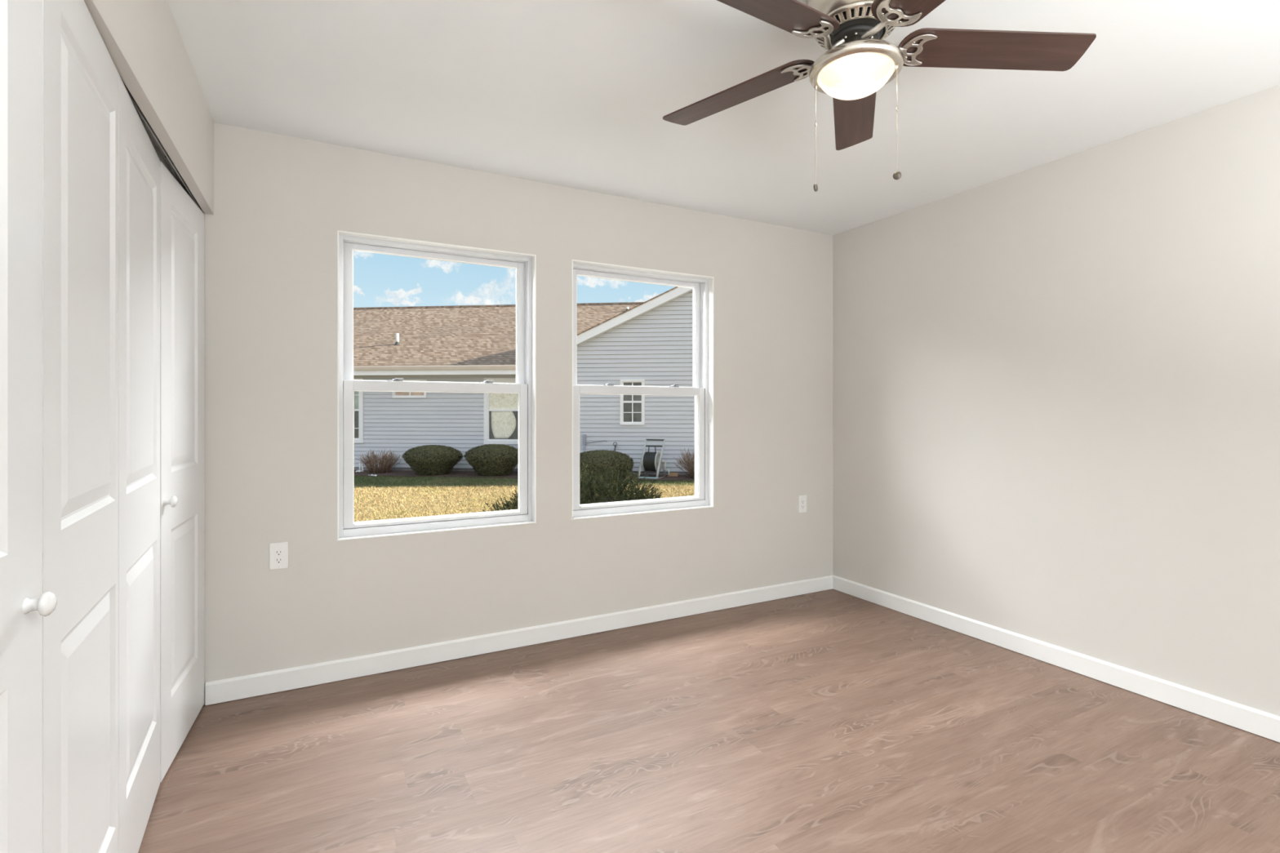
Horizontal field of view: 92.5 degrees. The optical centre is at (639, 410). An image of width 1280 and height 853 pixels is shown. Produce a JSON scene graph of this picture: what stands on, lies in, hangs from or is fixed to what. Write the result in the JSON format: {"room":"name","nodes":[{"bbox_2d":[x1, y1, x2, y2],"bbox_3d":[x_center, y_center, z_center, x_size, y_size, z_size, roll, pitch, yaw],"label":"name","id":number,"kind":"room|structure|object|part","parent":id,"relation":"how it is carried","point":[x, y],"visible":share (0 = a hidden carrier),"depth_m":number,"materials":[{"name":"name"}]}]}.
{"room":"empty bedroom","nodes":[
{"label":"empty bedroom","id":0,"kind":"room"},
{"bbox_2d":[84,0,213,214],"bbox_3d":[-0.351,0.010,-0.350,0.115,2.440,6.513,0,0,-27],"label":"wall","id":1,"kind":"structure","parent":0,"point":[142,38],"depth_m":1.79,"materials":[{"name":"paint"}]},
{"bbox_2d":[0,0,57,852],"bbox_3d":[-0.856,0.201,0.733,0.069,2.034,0.597,0,0,-25],"label":"door","id":2,"kind":"structure","parent":1,"relation":"in","point":[24,604],"depth_m":0.94,"materials":[{"name":"white paint"}]},
{"bbox_3d":[-0.943,0.305,0.964,0.035,0.038,0.038,0,0,-25],"label":"knob","id":3,"kind":"part","parent":2,"relation":"part of","materials":[{"name":"white ceramic"}]},
{"bbox_2d":[42,0,118,852],"bbox_3d":[-1.136,0.201,1.236,0.034,2.034,0.546,0,0,-31],"label":"door","id":4,"kind":"structure","parent":1,"relation":"in","point":[80,76],"depth_m":1.20,"materials":[{"name":"white paint"}]},
{"bbox_2d":[118,73,159,852],"bbox_3d":[-1.430,0.201,1.734,0.034,2.034,0.601,0,0,-31],"label":"door","id":5,"kind":"structure","parent":1,"relation":"in","point":[139,162],"depth_m":1.69,"materials":[{"name":"white paint"}]},
{"bbox_2d":[120,77,202,211],"bbox_3d":[-1.298,-0.840,1.494,0.032,0.030,2.367,0,0,-27],"label":"trim","id":6,"kind":"structure","parent":1,"relation":"attached to","point":[162,155],"depth_m":1.99,"materials":[{"name":"metal"}]},
{"bbox_2d":[160,161,204,782],"bbox_3d":[-1.691,0.201,2.280,0.069,2.034,0.598,0,0,-24],"label":"door","id":7,"kind":"structure","parent":1,"relation":"in","point":[182,222],"depth_m":2.22,"materials":[{"name":"white paint"}]},
{"bbox_3d":[-1.568,0.305,2.049,0.035,0.038,0.038,0,0,-24],"label":"knob","id":8,"kind":"part","parent":7,"relation":"part of","materials":[{"name":"white ceramic"}]},
{"bbox_2d":[202,122,832,705],"bbox_3d":[-0.550,0.070,3.338,4.563,2.560,0.190,0,0,-28],"label":"wall","id":9,"kind":"structure","parent":0,"point":[281,202],"depth_m":3.05,"materials":[{"name":"paint"}]},
{"bbox_2d":[269,542,288,569],"bbox_3d":[-1.580,0.635,2.679,0.070,0.115,0.008,0,0,-28],"label":"wall outlet","id":10,"kind":"object","parent":9,"relation":"attached to","point":[278,552],"visible":1,"depth_m":2.67,"materials":[{"name":"white plastic"}]},
{"bbox_2d":[274,547,283,564],"bbox_3d":[-1.578,0.635,2.677,0.033,0.067,0.002,0,0,-28],"label":"receptacle","id":11,"kind":"object","parent":10,"relation":"attached to","point":[278,552],"depth_m":2.68,"materials":[{"name":"white plastic"}]},
{"bbox_2d":[337,230,536,541],"bbox_3d":[-1.011,-0.114,3.100,1.013,1.487,0.208,0,0,-28],"label":"window","id":12,"kind":"structure","parent":9,"relation":"in","point":[525,264],"depth_m":3.05,"materials":[{"name":"white paint"}]},
{"bbox_3d":[-1.018,-0.449,3.112,0.885,0.694,0.030,0,0,-28],"label":"sash","id":13,"kind":"part","parent":12,"relation":"part of","materials":[{"name":"white plastic"}]},
{"bbox_3d":[-0.998,0.205,3.075,0.885,0.694,0.030,0,0,-28],"label":"sash","id":14,"kind":"part","parent":12,"relation":"part of","materials":[{"name":"white plastic"}]},
{"bbox_3d":[-0.989,0.536,3.058,0.793,0.008,0.014,0,0,-28],"label":"lift rail","id":15,"kind":"part","parent":12,"relation":"part of","materials":[{"name":"white paint"}]},
{"bbox_2d":[205,575,832,705],"bbox_3d":[-0.243,1.181,3.387,3.550,0.092,0.013,0,0,-28],"label":"baseboard","id":16,"kind":"structure","parent":9,"relation":"attached to","point":[217,691],"depth_m":3.08,"materials":[{"name":"white paint"}]},
{"bbox_2d":[572,259,713,519],"bbox_3d":[-0.006,-0.114,3.635,1.004,1.487,0.208,0,0,-28],"label":"window","id":17,"kind":"structure","parent":9,"relation":"in","point":[702,389],"depth_m":3.70,"materials":[{"name":"white paint"}]},
{"bbox_3d":[-0.013,-0.449,3.647,0.876,0.694,0.030,0,0,-28],"label":"sash","id":18,"kind":"part","parent":17,"relation":"part of","materials":[{"name":"white plastic"}]},
{"bbox_3d":[0.007,0.205,3.610,0.876,0.694,0.030,0,0,-28],"label":"sash","id":19,"kind":"part","parent":17,"relation":"part of","materials":[{"name":"white plastic"}]},
{"bbox_3d":[0.017,0.536,3.592,0.784,0.008,0.014,0,0,-28],"label":"lift rail","id":20,"kind":"part","parent":17,"relation":"part of","materials":[{"name":"white paint"}]},
{"bbox_3d":[-0.038,-0.114,3.696,1.004,1.487,0.070,0,0,-28],"label":"casing","id":21,"kind":"part","parent":17,"relation":"part of","materials":[{"name":"white plastic"}]},
{"bbox_2d":[798,494,806,512],"bbox_3d":[1.088,0.625,4.097,0.070,0.115,0.008,0,0,-28],"label":"wall outlet","id":22,"kind":"object","parent":9,"relation":"attached to","point":[802,499],"visible":1,"depth_m":4.09,"materials":[{"name":"white plastic"}]},
{"bbox_2d":[800,498,804,509],"bbox_3d":[1.089,0.625,4.095,0.033,0.067,0.002,0,0,-28],"label":"receptacle","id":23,"kind":"object","parent":22,"relation":"attached to","point":[802,500],"depth_m":4.09,"materials":[{"name":"white plastic"}]},
{"bbox_2d":[137,589,1279,852],"bbox_3d":[1.018,1.290,0.389,4.563,0.120,6.531,0,0,-28],"label":"floor","id":24,"kind":"structure","parent":0,"point":[830,721],"depth_m":2.20,"materials":[{"name":"brown wood"}]},
{"bbox_2d":[166,0,1279,235],"bbox_3d":[0.978,-1.270,0.464,4.563,0.120,6.701,0,0,-28],"label":"ceiling","id":25,"kind":"structure","parent":0,"point":[575,94],"depth_m":2.33,"materials":[{"name":"paint"}]},
{"bbox_2d":[662,0,1096,191],"bbox_3d":[0.586,-0.918,1.678,1.192,0.584,1.210,0,0,-28],"label":"ceiling fan","id":26,"kind":"object","parent":25,"relation":"hanging from","point":[858,61],"visible":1,"depth_m":1.67,"materials":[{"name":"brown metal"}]},
{"bbox_3d":[0.308,-0.998,1.936,0.511,0.006,0.134,-3,7,38],"label":"blade","id":27,"kind":"part","parent":26,"relation":"part of","materials":[{"name":"brown wood"}]},
{"bbox_3d":[0.293,-0.998,1.496,0.511,0.005,0.134,-3,15,-34],"label":"blade","id":28,"kind":"part","parent":26,"relation":"part of","materials":[{"name":"brown wood"}]},
{"bbox_3d":[0.506,-0.793,1.765,0.008,0.281,0.008,0,0,-28],"label":"pull chain","id":29,"kind":"part","parent":26,"relation":"part of","materials":[{"name":"metal"}]},
{"bbox_3d":[0.518,-1.003,1.663,0.100,0.037,0.034,-3,15,-34],"label":"arm","id":30,"kind":"part","parent":26,"relation":"part of","materials":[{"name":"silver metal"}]},
{"bbox_3d":[0.720,-1.004,2.057,0.134,0.005,0.511,-13,-6,18],"label":"blade","id":31,"kind":"part","parent":26,"relation":"part of","materials":[{"name":"brown wood"}]},
{"bbox_3d":[0.600,-0.913,1.705,0.199,0.065,0.199,0,0,-28],"label":"lamp shade","id":32,"kind":"part","parent":26,"relation":"part of","materials":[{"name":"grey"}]},
{"bbox_3d":[0.615,-1.003,1.615,0.034,0.037,0.100,12,-1,-17],"label":"arm","id":33,"kind":"part","parent":26,"relation":"part of","materials":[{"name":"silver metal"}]},
{"bbox_3d":[0.697,-0.790,1.659,0.008,0.286,0.008,0,0,-28],"label":"pull chain","id":34,"kind":"part","parent":26,"relation":"part of","materials":[{"name":"metal"}]},
{"bbox_3d":[0.691,-1.002,1.691,0.100,0.037,0.034,3,-11,1],"label":"arm","id":35,"kind":"part","parent":26,"relation":"part of","materials":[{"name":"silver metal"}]},
{"bbox_3d":[0.705,-0.998,1.349,0.134,0.005,0.511,12,-1,-17],"label":"blade","id":36,"kind":"part","parent":26,"relation":"part of","materials":[{"name":"brown wood"}]},
{"bbox_3d":[0.971,-0.997,1.696,0.511,0.006,0.134,3,-11,1],"label":"blade","id":37,"kind":"part","parent":26,"relation":"part of","materials":[{"name":"brown wood"}]},
{"bbox_2d":[832,84,1279,716],"bbox_3d":[2.949,0.070,1.404,0.200,2.560,6.511,0,0,-28],"label":"wall","id":38,"kind":"structure","parent":0,"point":[1056,383],"depth_m":2.84,"materials":[{"name":"paint"}]},
{"bbox_2d":[831,574,1279,742],"bbox_3d":[2.808,1.181,1.443,0.013,0.092,6.311,0,0,-28],"label":"baseboard","id":39,"kind":"structure","parent":38,"relation":"attached to","point":[1246,718],"depth_m":2.82,"materials":[{"name":"white paint"}]},
{"label":"outside","id":40,"kind":"structure","parent":0,"visible":0},
{"bbox_2d":[354,475,694,521],"bbox_3d":[-17.487,1.780,43.538,130.000,0.300,86.698,0,0,-28],"label":"lawn","id":41,"kind":"structure","parent":40,"point":[424,477],"depth_m":11.93,"materials":[{"name":"yellow plant"}]},
{"bbox_2d":[353,286,694,475],"bbox_3d":[-3.111,-1.012,21.067,22.500,5.285,11.030,0,0,6],"label":"house","id":42,"kind":"structure","parent":41,"relation":"on","point":[650,342],"depth_m":16.12,"materials":[{"name":"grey plastic"}]},
{"bbox_3d":[-8.030,0.375,16.604,0.904,0.740,0.005,0,0,6],"label":"pane","id":43,"kind":"part","parent":42,"relation":"part of","materials":[{"name":"grey glass"}]},
{"bbox_3d":[-8.030,-0.388,16.604,0.904,0.705,0.005,0,0,6],"label":"pane","id":44,"kind":"part","parent":42,"relation":"part of","materials":[{"name":"glass"}]},
{"bbox_3d":[-6.152,-0.588,16.400,0.806,0.365,0.005,0,0,6],"label":"pane","id":45,"kind":"part","parent":42,"relation":"part of","materials":[{"name":"beige glass"}]},
{"bbox_3d":[-3.528,0.383,16.115,0.900,0.745,0.005,0,0,6],"label":"pane","id":46,"kind":"part","parent":42,"relation":"part of","materials":[{"name":"glass"}]},
{"bbox_3d":[-3.528,-0.380,16.115,0.900,0.700,0.005,0,0,6],"label":"pane","id":47,"kind":"part","parent":42,"relation":"part of","materials":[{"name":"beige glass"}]},
{"bbox_2d":[491,411,515,438],"bbox_3d":[-3.587,0.370,16.114,0.674,0.720,0.011,0,0,6],"label":"lace curtain","id":48,"kind":"object","parent":42,"relation":"hanging from","point":[503,423],"depth_m":16.11,"materials":[{"name":"beige fabric"}]},
{"bbox_2d":[582,434,607,451],"bbox_3d":[-1.143,1.115,15.501,0.626,1.030,0.060,0,0,6],"label":"conduit","id":49,"kind":"object","parent":42,"relation":"attached to","point":[584,435],"visible":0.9,"depth_m":15.50,"materials":[{"name":"plastic"}]},
{"bbox_3d":[-0.188,0.042,15.451,0.459,0.483,0.005,0,0,6],"label":"pane","id":50,"kind":"part","parent":42,"relation":"part of","materials":[{"name":"grey glass"}]},
{"bbox_3d":[-0.188,-0.474,15.451,0.459,0.468,0.005,0,0,6],"label":"pane","id":51,"kind":"part","parent":42,"relation":"part of","materials":[{"name":"grey glass"}]},
{"bbox_2d":[623,382,641,422],"bbox_3d":[-0.189,-0.212,15.439,0.459,0.991,0.017,0,0,6],"label":"grille","id":52,"kind":"object","parent":42,"relation":"attached to","point":[632,403],"depth_m":15.44,"materials":[{"name":"white plastic"}]},
{"bbox_2d":[354,470,694,480],"bbox_3d":[-3.302,1.617,15.325,21.360,0.025,1.528,0,0,6],"label":"mulch bed","id":53,"kind":"object","parent":41,"relation":"on","point":[393,473],"visible":0.2,"depth_m":15.14,"materials":[{"name":"brown soil"}]},
{"bbox_2d":[355,461,360,472],"bbox_3d":[-7.348,1.473,15.980,0.139,0.295,0.057,0,0,-41],"label":"drain pipe","id":54,"kind":"object","parent":53,"relation":"on","point":[359,461],"visible":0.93,"depth_m":15.98,"materials":[{"name":"white plastic"}]},
{"bbox_2d":[355,448,401,473],"bbox_3d":[-6.748,1.306,15.893,1.064,0.659,0.888,0,0,6],"label":"bare shrub","id":55,"kind":"object","parent":53,"relation":"on","point":[385,464],"visible":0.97,"depth_m":15.75,"materials":[{"name":"brown plant"}]},
{"bbox_2d":[401,444,463,475],"bbox_3d":[-5.263,1.252,15.475,1.450,0.790,1.333,0,0,33],"label":"bush","id":56,"kind":"object","parent":53,"relation":"on","point":[427,460],"visible":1,"depth_m":15.09,"materials":[{"name":"green plant"}]},
{"bbox_2d":[464,444,518,475],"bbox_3d":[-3.629,1.240,15.300,1.478,0.821,1.272,0,0,6],"label":"bush","id":57,"kind":"object","parent":53,"relation":"on","point":[491,460],"visible":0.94,"depth_m":14.91,"materials":[{"name":"green plant"}]},
{"bbox_2d":[579,449,633,480],"bbox_3d":[-0.932,1.298,14.675,1.583,0.706,1.372,0,0,6],"label":"bush","id":58,"kind":"object","parent":53,"relation":"on","point":[600,459],"visible":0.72,"depth_m":14.16,"materials":[{"name":"green plant"}]},
{"bbox_2d":[637,439,669,479],"bbox_3d":[0.381,1.167,14.714,0.748,0.950,0.614,0,0,20],"label":"hose reel","id":59,"kind":"object","parent":53,"relation":"on","point":[650,461],"visible":1,"depth_m":14.62,"materials":[{"name":"grey plastic"}]},
{"bbox_3d":[0.085,1.173,14.820,0.087,0.938,0.615,0,0,23],"label":"frame","id":60,"kind":"part","parent":59,"relation":"part of","materials":[{"name":"grey plastic"}]},
{"bbox_2d":[639,476,658,479],"bbox_3d":[0.212,1.603,14.511,0.470,0.055,0.100,0,0,20],"label":"tray","id":61,"kind":"object","parent":59,"relation":"on","point":[654,477],"depth_m":14.49,"materials":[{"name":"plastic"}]},
{"bbox_3d":[0.517,1.173,14.663,0.087,0.938,0.615,0,0,23],"label":"frame","id":62,"kind":"part","parent":59,"relation":"part of","materials":[{"name":"grey plastic"}]},
{"bbox_2d":[667,472,677,476],"bbox_3d":[0.807,1.567,15.003,0.240,0.085,0.120,0,0,6],"label":"block","id":63,"kind":"object","parent":53,"relation":"on","point":[671,474],"visible":1,"depth_m":14.95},
{"bbox_2d":[673,448,694,479],"bbox_3d":[1.412,1.247,14.659,1.272,0.777,1.072,0,0,6],"label":"bare shrub","id":64,"kind":"object","parent":53,"relation":"on","point":[690,463],"visible":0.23,"depth_m":14.55,"materials":[{"name":"brown plant"}]},
{"bbox_2d":[483,462,662,511],"bbox_3d":[-0.625,1.078,6.250,1.824,1.123,1.806,0,0,-44],"label":"juniper shrub","id":65,"kind":"object","parent":41,"relation":"on","point":[615,492],"visible":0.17,"depth_m":6.12,"materials":[{"name":"green plant"}]}
]}

